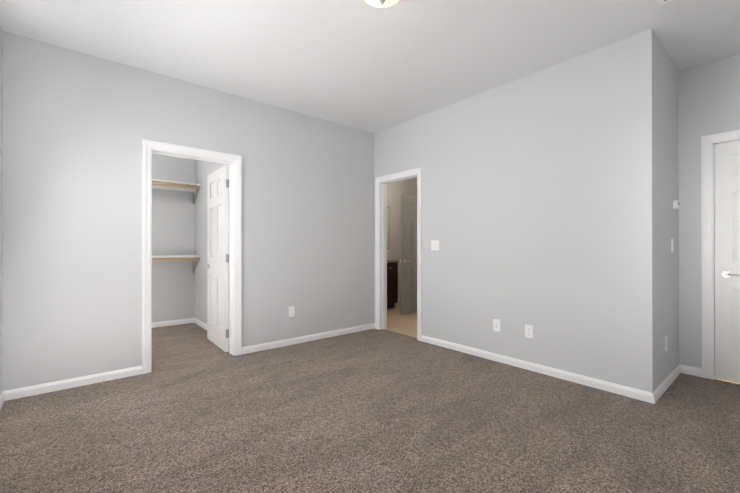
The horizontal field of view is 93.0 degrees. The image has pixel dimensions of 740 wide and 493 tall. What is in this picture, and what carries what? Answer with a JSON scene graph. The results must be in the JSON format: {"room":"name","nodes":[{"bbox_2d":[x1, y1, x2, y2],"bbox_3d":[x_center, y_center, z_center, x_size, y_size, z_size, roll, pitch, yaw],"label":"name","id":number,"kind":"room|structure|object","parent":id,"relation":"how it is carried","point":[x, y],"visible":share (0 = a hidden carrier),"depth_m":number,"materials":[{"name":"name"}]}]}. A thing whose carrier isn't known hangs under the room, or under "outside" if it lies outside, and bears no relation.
{"room":"empty bedroom","nodes":[
{"label":"empty bedroom","id":0,"kind":"room"},
{"bbox_2d":[0,22,2,394],"bbox_3d":[-1.308,-0.234,0.833,0.120,2.740,4.520,0,0,-40],"label":"wall","id":1,"kind":"structure","parent":0,"point":[1,153],"depth_m":2.55,"materials":[{"name":"grey paint"}]},
{"bbox_2d":[0,390,7,409],"bbox_3d":[-1.303,1.101,0.925,0.014,0.072,4.380,0,0,-40],"label":"baseboard","id":2,"kind":"structure","parent":1,"relation":"attached to","point":[4,395],"depth_m":2.56,"materials":[{"name":"white wood"}]},
{"bbox_2d":[152,154,195,322],"bbox_3d":[-3.298,-0.222,4.858,1.530,2.740,0.120,0,0,-40],"label":"wall","id":3,"kind":"structure","parent":0,"point":[179,227],"depth_m":5.13,"materials":[{"name":"grey paint"}]},
{"bbox_2d":[152,318,191,327],"bbox_3d":[-3.251,1.112,4.806,1.500,0.072,0.014,0,0,-40],"label":"baseboard","id":4,"kind":"structure","parent":3,"relation":"attached to","point":[181,321],"depth_m":5.11,"materials":[{"name":"white wood"}]},
{"bbox_2d":[152,255,199,272],"bbox_3d":[-3.155,0.263,4.702,1.568,0.269,0.299,0,0,-40],"label":"shelf","id":5,"kind":"object","parent":3,"relation":"attached to","point":[174,258],"visible":0.42,"depth_m":4.98,"materials":[{"name":"white wood"}]},
{"bbox_2d":[152,179,200,203],"bbox_3d":[-3.155,-0.772,4.705,1.568,0.269,0.299,0,0,-40],"label":"shelf","id":6,"kind":"object","parent":3,"relation":"attached to","point":[173,185],"visible":0.38,"depth_m":5.00,"materials":[{"name":"white wood"}]},
{"bbox_2d":[2,31,373,390],"bbox_3d":[-1.377,-0.225,3.829,3.877,2.740,0.150,0,0,-40],"label":"wall","id":7,"kind":"structure","parent":0,"point":[78,127],"depth_m":3.08,"materials":[{"name":"grey paint"}]},
{"bbox_2d":[8,366,141,399],"bbox_3d":[-2.371,1.107,2.880,0.845,0.072,0.014,0,0,-40],"label":"baseboard","id":8,"kind":"structure","parent":7,"relation":"attached to","point":[22,392],"depth_m":2.84,"materials":[{"name":"white wood"}]},
{"bbox_2d":[142,139,241,373],"bbox_3d":[-1.760,0.092,3.504,0.890,2.105,0.192,0,0,-40],"label":"door frame","id":9,"kind":"structure","parent":7,"relation":"attached to","point":[234,162],"depth_m":3.49,"materials":[{"name":"white wood"}]},
{"bbox_2d":[204,165,228,351],"bbox_3d":[-1.762,0.129,4.075,0.154,2.018,0.745,0,0,-40],"label":"closet door","id":10,"kind":"structure","parent":7,"relation":"in","point":[217,265],"depth_m":3.99,"materials":[{"name":"white wood"}]},
{"bbox_2d":[289,306,293,316],"bbox_3d":[-0.917,0.761,4.110,0.072,0.117,0.008,0,0,-40],"label":"outlet","id":11,"kind":"object","parent":7,"relation":"attached to","point":[291,311],"visible":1,"depth_m":4.11,"materials":[{"name":"white plastic"}]},
{"bbox_2d":[192,160,226,323],"bbox_3d":[-2.036,-0.222,4.686,0.120,2.740,2.010,0,0,-40],"label":"wall","id":12,"kind":"structure","parent":0,"point":[203,168],"depth_m":5.06,"materials":[{"name":"grey paint"}]},
{"bbox_2d":[192,318,243,353],"bbox_3d":[-2.058,1.111,4.585,0.040,0.072,1.890,0,0,-40],"label":"baseboard","id":13,"kind":"structure","parent":12,"relation":"attached to","point":[194,320],"depth_m":5.04,"materials":[{"name":"white wood"}]},
{"bbox_2d":[0,323,739,492],"bbox_3d":[-0.193,1.183,3.181,4.857,0.080,6.680,0,0,-40],"label":"floor carpet","id":14,"kind":"object","parent":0,"point":[195,410],"visible":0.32,"depth_m":2.20,"materials":[{"name":"brown carpet"}]},
{"bbox_2d":[0,0,739,132],"bbox_3d":[0.426,-1.645,3.711,6.477,0.100,6.680,0,0,-40],"label":"ceiling","id":15,"kind":"structure","parent":0,"point":[361,65],"depth_m":2.72,"materials":[{"name":"white paint"}]},
{"bbox_2d":[363,0,400,7],"bbox_3d":[0.077,-1.549,2.174,0.312,0.101,0.312,0,0,-40],"label":"dome light fixture","id":16,"kind":"object","parent":15,"relation":"attached to","point":[381,3],"visible":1,"depth_m":2.22,"materials":[{"name":"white glass"}]},
{"bbox_2d":[657,0,672,5],"bbox_3d":[1.847,-1.595,2.126,0.360,0.008,0.210,0,0,-40],"label":"ceiling vent","id":17,"kind":"object","parent":15,"relation":"in","point":[661,2],"visible":1,"depth_m":2.28,"materials":[{"name":"white metal"}]},
{"bbox_2d":[385,302,416,337],"bbox_3d":[1.565,1.190,5.313,2.660,0.078,4.605,0,0,-40],"label":"floor","id":18,"kind":"structure","parent":0,"point":[404,324],"depth_m":5.32,"materials":[{"name":"beige tile"}]},
{"bbox_2d":[387,264,397,308],"bbox_3d":[0.166,0.723,6.619,0.479,0.860,0.559,0,0,-40],"label":"base cabinet","id":19,"kind":"object","parent":18,"relation":"on","point":[392,282],"depth_m":6.48,"materials":[{"name":"brown wood"}]},
{"bbox_2d":[387,260,398,263],"bbox_3d":[-0.125,0.275,6.367,1.280,0.035,0.571,0,0,-40],"label":"countertop","id":20,"kind":"structure","parent":19,"relation":"on","point":[388,261],"depth_m":6.47,"materials":[{"name":"white stone"}]},
{"bbox_2d":[387,178,416,297],"bbox_3d":[0.051,-0.216,6.974,2.600,2.740,0.120,0,0,-40],"label":"wall","id":21,"kind":"structure","parent":0,"point":[395,190],"depth_m":7.31,"materials":[{"name":"white paint"}]},
{"bbox_2d":[387,206,389,249],"bbox_3d":[-0.055,-0.376,6.790,1.200,0.900,0.022,0,0,-40],"label":"bathroom mirror","id":22,"kind":"object","parent":21,"relation":"attached to","point":[388,227],"visible":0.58,"depth_m":7.14,"materials":[{"name":"clear glass"}]},
{"bbox_2d":[400,194,416,314],"bbox_3d":[0.762,0.135,6.127,0.701,2.018,0.203,0,0,-40],"label":"bathroom door","id":23,"kind":"structure","parent":21,"relation":"in","point":[408,253],"depth_m":6.01,"materials":[{"name":"grey wood"}]},
{"bbox_2d":[374,28,655,392],"bbox_3d":[1.109,-0.225,3.795,0.120,2.740,3.105,0,0,-40],"label":"wall","id":24,"kind":"structure","parent":0,"point":[539,201],"depth_m":3.12,"materials":[{"name":"grey paint"}]},
{"bbox_2d":[375,167,421,340],"bbox_3d":[0.409,0.095,4.626,0.166,2.105,0.840,0,0,-40],"label":"door frame","id":25,"kind":"structure","parent":24,"relation":"attached to","point":[381,182],"depth_m":4.86,"materials":[{"name":"white wood"}]},
{"bbox_2d":[431,240,438,249],"bbox_3d":[0.761,-0.014,4.105,0.010,0.117,0.118,0,0,-40],"label":"light switch","id":26,"kind":"object","parent":24,"relation":"attached to","point":[434,244],"visible":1,"depth_m":4.11,"materials":[{"name":"white plastic"}]},
{"bbox_2d":[493,319,499,331],"bbox_3d":[1.263,0.787,3.507,0.010,0.117,0.072,0,0,-40],"label":"wall jack","id":27,"kind":"object","parent":24,"relation":"attached to","point":[496,324],"visible":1,"depth_m":3.51,"materials":[{"name":"white plastic"}]},
{"bbox_2d":[525,325,532,337],"bbox_3d":[1.474,0.788,3.259,0.008,0.117,0.072,0,0,-40],"label":"outlet","id":28,"kind":"object","parent":24,"relation":"attached to","point":[528,331],"visible":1,"depth_m":3.25,"materials":[{"name":"white plastic"}]},
{"bbox_2d":[421,335,659,403],"bbox_3d":[1.347,1.108,3.404,0.014,0.072,2.234,0,0,-40],"label":"baseboard","id":29,"kind":"structure","parent":24,"relation":"attached to","point":[630,392],"depth_m":3.07,"materials":[{"name":"white wood"}]},
{"bbox_2d":[656,36,678,388],"bbox_3d":[2.491,-0.227,3.008,0.980,2.740,0.120,0,0,-40],"label":"wall","id":30,"kind":"structure","parent":0,"point":[667,265],"depth_m":2.88,"materials":[{"name":"grey paint"}]},
{"bbox_2d":[665,336,667,351],"bbox_3d":[2.405,0.788,2.849,0.072,0.117,0.008,0,0,-40],"label":"outlet","id":31,"kind":"object","parent":30,"relation":"attached to","point":[666,343],"visible":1,"depth_m":2.84,"materials":[{"name":"white plastic"}]},
{"bbox_2d":[656,364,683,396],"bbox_3d":[2.450,1.107,2.882,0.960,0.072,0.014,0,0,-40],"label":"baseboard","id":32,"kind":"structure","parent":30,"relation":"attached to","point":[679,369],"depth_m":2.91,"materials":[{"name":"white wood"}]},
{"bbox_2d":[671,239,673,252],"bbox_3d":[2.594,-0.007,3.009,0.072,0.117,0.010,0,0,-40],"label":"light switch","id":33,"kind":"object","parent":30,"relation":"attached to","point":[672,245],"visible":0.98,"depth_m":3.00,"materials":[{"name":"white plastic"}]},
{"bbox_2d":[673,199,678,209],"bbox_3d":[2.672,-0.367,3.064,0.085,0.085,0.028,0,0,-40],"label":"thermostat","id":34,"kind":"object","parent":30,"relation":"attached to","point":[675,204],"visible":1,"depth_m":3.04,"materials":[{"name":"white plastic"}]},
{"bbox_2d":[678,54,739,368],"bbox_3d":[3.314,-0.228,2.698,0.120,2.740,1.415,0,0,-40],"label":"wall","id":35,"kind":"structure","parent":0,"point":[709,98],"depth_m":3.12,"materials":[{"name":"grey paint"}]},
{"bbox_2d":[701,130,739,378],"bbox_3d":[3.260,0.090,2.747,0.143,2.105,0.960,0,0,-40],"label":"door frame","id":36,"kind":"structure","parent":35,"relation":"attached to","point":[707,142],"depth_m":3.04,"materials":[{"name":"white wood"}]},
{"bbox_2d":[714,140,739,382],"bbox_3d":[3.244,0.125,2.733,0.154,2.018,0.805,0,0,-40],"label":"entry door","id":37,"kind":"structure","parent":35,"relation":"in","point":[727,243],"depth_m":2.97,"materials":[{"name":"white wood"}]}
]}

